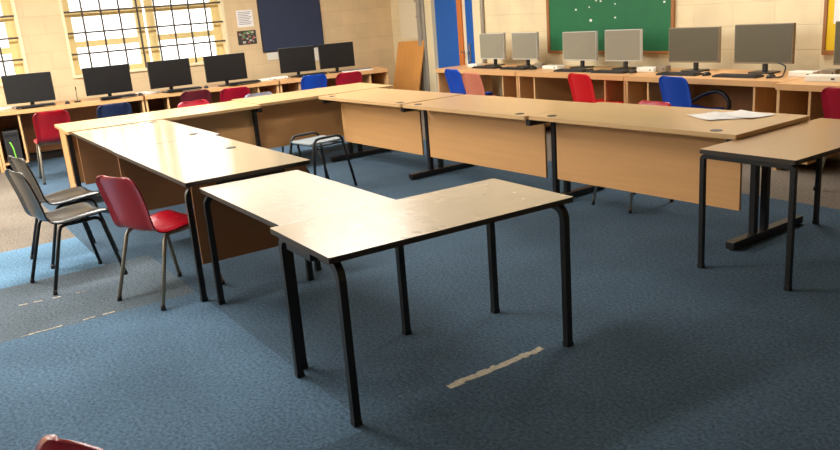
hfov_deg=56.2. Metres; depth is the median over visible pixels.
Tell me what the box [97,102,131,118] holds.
plastic chair
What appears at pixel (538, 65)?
brick
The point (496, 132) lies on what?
desk
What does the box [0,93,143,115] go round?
countertop
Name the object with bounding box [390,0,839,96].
wall
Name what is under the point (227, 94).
plastic chair
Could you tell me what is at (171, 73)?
monitor
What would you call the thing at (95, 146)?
desk
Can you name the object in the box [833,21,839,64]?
monitor
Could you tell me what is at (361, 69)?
keyboard
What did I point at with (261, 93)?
plastic chair
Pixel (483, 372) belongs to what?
tape
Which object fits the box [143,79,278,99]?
countertop
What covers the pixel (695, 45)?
monitor
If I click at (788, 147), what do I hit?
table
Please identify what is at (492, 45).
monitor
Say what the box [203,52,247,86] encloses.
monitor
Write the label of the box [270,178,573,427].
table
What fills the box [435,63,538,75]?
countertop
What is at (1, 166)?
bench
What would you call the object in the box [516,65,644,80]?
countertop
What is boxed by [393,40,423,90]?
leaning board
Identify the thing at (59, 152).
baseboard
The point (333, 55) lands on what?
monitor
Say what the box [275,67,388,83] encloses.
countertop
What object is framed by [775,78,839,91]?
countertop
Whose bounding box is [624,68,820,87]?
countertop
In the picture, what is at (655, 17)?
chalkboard
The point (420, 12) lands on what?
trim
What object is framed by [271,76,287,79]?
junction box
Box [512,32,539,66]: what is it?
monitor
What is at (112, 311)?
frayed seam
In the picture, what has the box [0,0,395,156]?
wall
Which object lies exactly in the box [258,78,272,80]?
junction box
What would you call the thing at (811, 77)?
junction box
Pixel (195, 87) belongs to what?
keyboard
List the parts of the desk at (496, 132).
cantilever arm, leg, modesty panel, cantilever arm, leg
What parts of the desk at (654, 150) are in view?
modesty panel, leg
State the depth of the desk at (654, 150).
5.22 m
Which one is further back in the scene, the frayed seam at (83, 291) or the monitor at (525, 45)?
the monitor at (525, 45)
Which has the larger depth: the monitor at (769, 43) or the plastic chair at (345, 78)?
the plastic chair at (345, 78)
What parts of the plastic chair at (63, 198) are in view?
leg, leg, under frame, leg, leg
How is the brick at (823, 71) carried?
on the bench at (798, 96)
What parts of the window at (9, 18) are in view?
frame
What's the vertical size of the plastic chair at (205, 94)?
0.783 m
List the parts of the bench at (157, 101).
panel, panel, panel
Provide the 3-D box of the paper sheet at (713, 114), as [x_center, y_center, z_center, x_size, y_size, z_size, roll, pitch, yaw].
[2.006,-0.715,5.119,0.210,0.006,0.297,-2,16,9]
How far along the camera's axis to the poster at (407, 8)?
12.45 m
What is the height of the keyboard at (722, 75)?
0.023 m
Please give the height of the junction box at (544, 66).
0.040 m
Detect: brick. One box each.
[534,62,545,67]
[656,65,670,71]
[821,69,839,73]
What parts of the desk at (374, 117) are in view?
cantilever arm, leg, modesty panel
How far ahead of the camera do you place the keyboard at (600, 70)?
8.24 m
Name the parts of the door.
panel, handle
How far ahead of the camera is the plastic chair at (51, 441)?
1.59 m
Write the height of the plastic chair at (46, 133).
0.783 m
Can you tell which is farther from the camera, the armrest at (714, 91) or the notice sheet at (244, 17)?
the notice sheet at (244, 17)
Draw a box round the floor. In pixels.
[0,110,839,449]
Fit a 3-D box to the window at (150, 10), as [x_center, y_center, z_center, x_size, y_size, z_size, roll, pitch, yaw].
[-3.773,-2.973,10.781,2.185,1.660,0.230,-14,18,-31]
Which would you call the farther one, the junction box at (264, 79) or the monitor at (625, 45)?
the junction box at (264, 79)
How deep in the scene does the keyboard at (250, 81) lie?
10.56 m
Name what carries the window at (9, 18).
in the wall at (367, 24)
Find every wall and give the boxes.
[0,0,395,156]
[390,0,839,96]
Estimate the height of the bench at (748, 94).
0.725 m
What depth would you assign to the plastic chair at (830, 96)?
5.67 m
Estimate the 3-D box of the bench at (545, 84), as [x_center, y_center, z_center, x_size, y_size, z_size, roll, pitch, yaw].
[1.926,-1.384,8.892,0.750,0.725,1.655,-14,18,-31]
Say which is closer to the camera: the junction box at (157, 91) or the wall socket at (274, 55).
the junction box at (157, 91)
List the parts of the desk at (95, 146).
panel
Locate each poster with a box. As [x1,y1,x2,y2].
[237,30,256,44]
[398,0,417,38]
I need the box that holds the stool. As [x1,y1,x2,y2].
[289,131,356,185]
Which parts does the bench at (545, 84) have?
panel, panel, panel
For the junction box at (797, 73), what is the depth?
6.72 m
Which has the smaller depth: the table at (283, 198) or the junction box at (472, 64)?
the table at (283, 198)
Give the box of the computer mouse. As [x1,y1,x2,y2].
[702,71,710,75]
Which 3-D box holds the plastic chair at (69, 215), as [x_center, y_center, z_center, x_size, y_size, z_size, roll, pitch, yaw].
[-2.294,-0.017,5.102,0.512,0.783,0.428,-19,21,-42]
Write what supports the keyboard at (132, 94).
on the bench at (86, 109)
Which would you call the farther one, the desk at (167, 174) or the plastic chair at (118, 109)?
the plastic chair at (118, 109)
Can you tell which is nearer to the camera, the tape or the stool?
the tape
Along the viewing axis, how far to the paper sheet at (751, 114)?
5.11 m
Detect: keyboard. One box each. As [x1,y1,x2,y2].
[16,102,55,108]
[100,93,136,99]
[166,86,201,91]
[227,80,260,84]
[295,72,327,76]
[342,68,372,72]
[472,66,501,68]
[500,66,529,69]
[553,68,587,71]
[591,69,628,73]
[656,71,702,75]
[712,73,763,78]
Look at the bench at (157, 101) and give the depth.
10.68 m
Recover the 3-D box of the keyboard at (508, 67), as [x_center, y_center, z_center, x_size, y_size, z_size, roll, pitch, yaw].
[1.165,-1.914,9.611,0.140,0.023,0.440,-15,19,-33]
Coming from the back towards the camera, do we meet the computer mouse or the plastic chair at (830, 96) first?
the computer mouse
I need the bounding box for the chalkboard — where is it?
[546,0,675,53]
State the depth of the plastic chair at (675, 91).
7.11 m
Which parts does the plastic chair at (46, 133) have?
leg, leg, under frame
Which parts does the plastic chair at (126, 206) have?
leg, leg, under frame, leg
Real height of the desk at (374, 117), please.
0.718 m
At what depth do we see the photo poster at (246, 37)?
11.56 m
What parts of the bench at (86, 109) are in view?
panel, panel, panel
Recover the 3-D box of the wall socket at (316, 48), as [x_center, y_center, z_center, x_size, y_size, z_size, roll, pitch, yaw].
[-1.612,-2.651,12.219,0.100,0.200,0.014,-14,18,-31]
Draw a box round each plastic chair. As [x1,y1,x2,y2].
[5,169,127,294]
[8,156,118,268]
[33,110,70,184]
[35,434,104,449]
[96,175,225,310]
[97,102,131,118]
[177,99,209,107]
[180,89,210,103]
[220,86,250,101]
[244,92,301,155]
[301,74,326,89]
[336,71,361,85]
[444,69,492,95]
[462,72,494,95]
[568,73,623,102]
[591,100,673,213]
[659,76,725,109]
[813,87,839,190]
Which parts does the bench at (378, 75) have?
panel, panel, panel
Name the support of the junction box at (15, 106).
on the bench at (86, 109)
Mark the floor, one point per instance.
(668, 352)
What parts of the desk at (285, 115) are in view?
modesty panel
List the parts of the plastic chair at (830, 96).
leg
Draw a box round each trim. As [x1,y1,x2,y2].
[415,0,429,91]
[480,0,485,62]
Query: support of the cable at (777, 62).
on the bench at (748, 94)
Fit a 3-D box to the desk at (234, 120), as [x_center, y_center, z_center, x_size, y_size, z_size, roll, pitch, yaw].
[-2.565,-0.759,7.951,1.865,0.718,0.830,-14,18,-30]
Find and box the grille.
[0,15,22,74]
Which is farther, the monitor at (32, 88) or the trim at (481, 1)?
the trim at (481, 1)
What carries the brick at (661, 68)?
on the bench at (748, 94)
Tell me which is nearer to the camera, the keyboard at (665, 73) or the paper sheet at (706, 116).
the paper sheet at (706, 116)
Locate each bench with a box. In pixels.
[0,93,144,171]
[0,157,3,172]
[143,79,278,111]
[275,67,388,92]
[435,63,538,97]
[516,65,644,127]
[624,68,820,112]
[774,78,839,169]
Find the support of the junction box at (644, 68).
on the bench at (545, 84)
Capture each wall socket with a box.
[267,52,277,59]
[314,47,318,60]
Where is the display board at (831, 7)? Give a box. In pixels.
[821,0,839,54]
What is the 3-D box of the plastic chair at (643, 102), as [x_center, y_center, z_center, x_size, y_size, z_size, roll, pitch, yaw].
[1.588,-0.523,5.873,0.486,0.743,0.406,-14,18,-29]
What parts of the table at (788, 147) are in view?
leg, rail, leg, leg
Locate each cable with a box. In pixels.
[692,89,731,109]
[771,62,785,77]
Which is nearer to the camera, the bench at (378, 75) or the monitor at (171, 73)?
the monitor at (171, 73)
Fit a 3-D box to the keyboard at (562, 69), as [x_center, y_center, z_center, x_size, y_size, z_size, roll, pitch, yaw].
[1.696,-1.725,8.784,0.140,0.023,0.440,-16,19,-35]
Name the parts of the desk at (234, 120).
leg, modesty panel, cantilever arm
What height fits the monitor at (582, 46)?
0.410 m
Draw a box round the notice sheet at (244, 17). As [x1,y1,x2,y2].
[236,9,253,27]
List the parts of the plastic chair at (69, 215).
leg, leg, under frame, leg, leg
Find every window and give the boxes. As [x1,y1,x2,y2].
[0,0,28,85]
[58,0,229,77]
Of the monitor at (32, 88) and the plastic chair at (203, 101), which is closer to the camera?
the plastic chair at (203, 101)
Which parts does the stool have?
seat, under frame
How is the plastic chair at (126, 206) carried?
on the floor
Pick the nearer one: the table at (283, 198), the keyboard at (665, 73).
the table at (283, 198)
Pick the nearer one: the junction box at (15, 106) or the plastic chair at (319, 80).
the junction box at (15, 106)
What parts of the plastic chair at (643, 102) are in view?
leg, leg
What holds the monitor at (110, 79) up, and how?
on the bench at (86, 109)
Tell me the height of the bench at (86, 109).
0.725 m
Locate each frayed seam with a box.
[19,291,84,305]
[21,311,114,336]
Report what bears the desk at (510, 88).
on the floor
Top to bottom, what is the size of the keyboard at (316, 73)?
0.023 m
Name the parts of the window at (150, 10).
sill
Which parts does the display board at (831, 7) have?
frame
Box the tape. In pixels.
[447,347,543,388]
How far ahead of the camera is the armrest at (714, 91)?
7.17 m
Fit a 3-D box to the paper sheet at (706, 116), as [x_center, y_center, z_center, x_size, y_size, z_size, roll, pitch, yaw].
[1.909,-0.711,5.139,0.210,0.006,0.297,-7,16,-8]
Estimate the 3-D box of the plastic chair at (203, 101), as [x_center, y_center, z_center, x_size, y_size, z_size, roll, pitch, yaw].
[-2.276,-0.933,8.408,0.428,0.767,0.512,-16,19,-35]
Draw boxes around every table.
[199,170,411,368]
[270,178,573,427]
[697,118,839,291]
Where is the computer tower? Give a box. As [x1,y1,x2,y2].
[2,127,23,158]
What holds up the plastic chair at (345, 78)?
on the floor
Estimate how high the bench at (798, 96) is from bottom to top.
0.725 m
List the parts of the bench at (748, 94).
panel, panel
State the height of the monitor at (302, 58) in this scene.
0.411 m
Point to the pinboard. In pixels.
(282, 23)
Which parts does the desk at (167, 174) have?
panel, leg, panel, rail, leg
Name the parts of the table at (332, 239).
leg, rail, leg, leg, leg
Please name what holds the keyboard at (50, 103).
on the bench at (86, 109)
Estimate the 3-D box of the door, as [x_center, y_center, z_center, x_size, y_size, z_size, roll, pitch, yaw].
[0.515,-2.773,11.561,0.124,2.180,1.360,-14,18,-31]
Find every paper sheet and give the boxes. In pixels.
[686,111,737,119]
[707,111,749,118]
[717,110,772,117]
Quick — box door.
[424,0,482,91]
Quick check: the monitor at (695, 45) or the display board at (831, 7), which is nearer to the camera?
the display board at (831, 7)
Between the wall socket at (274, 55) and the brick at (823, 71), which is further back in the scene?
the wall socket at (274, 55)
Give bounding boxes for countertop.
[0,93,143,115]
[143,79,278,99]
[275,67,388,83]
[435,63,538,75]
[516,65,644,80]
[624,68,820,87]
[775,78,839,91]
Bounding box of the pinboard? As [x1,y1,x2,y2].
[256,0,323,52]
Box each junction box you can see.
[0,105,16,109]
[144,90,160,94]
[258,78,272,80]
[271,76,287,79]
[467,63,482,66]
[542,65,564,68]
[637,66,655,71]
[788,70,819,76]
[805,74,839,81]
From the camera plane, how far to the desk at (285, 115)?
8.64 m
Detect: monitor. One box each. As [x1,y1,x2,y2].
[1,71,55,108]
[81,64,132,99]
[146,58,192,92]
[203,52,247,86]
[278,45,315,77]
[318,42,354,72]
[479,33,506,65]
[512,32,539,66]
[563,31,597,68]
[605,29,642,69]
[669,26,721,71]
[734,23,795,73]
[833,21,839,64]
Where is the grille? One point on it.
(19, 37)
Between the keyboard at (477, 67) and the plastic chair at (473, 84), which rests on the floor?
the plastic chair at (473, 84)
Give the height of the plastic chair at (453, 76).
0.783 m
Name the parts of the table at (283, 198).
leg, leg, leg, leg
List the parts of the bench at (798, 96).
panel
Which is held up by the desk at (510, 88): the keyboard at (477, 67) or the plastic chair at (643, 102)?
the keyboard at (477, 67)
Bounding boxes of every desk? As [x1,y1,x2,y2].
[54,101,262,198]
[72,119,218,184]
[112,135,321,301]
[232,83,393,148]
[318,88,463,161]
[401,94,604,196]
[529,102,809,250]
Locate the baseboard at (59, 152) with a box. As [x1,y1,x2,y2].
[1,149,63,165]
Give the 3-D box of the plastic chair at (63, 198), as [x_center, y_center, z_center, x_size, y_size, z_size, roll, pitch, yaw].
[-2.569,-0.151,5.660,0.512,0.783,0.428,-19,21,-42]
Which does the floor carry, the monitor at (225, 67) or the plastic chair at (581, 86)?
the plastic chair at (581, 86)

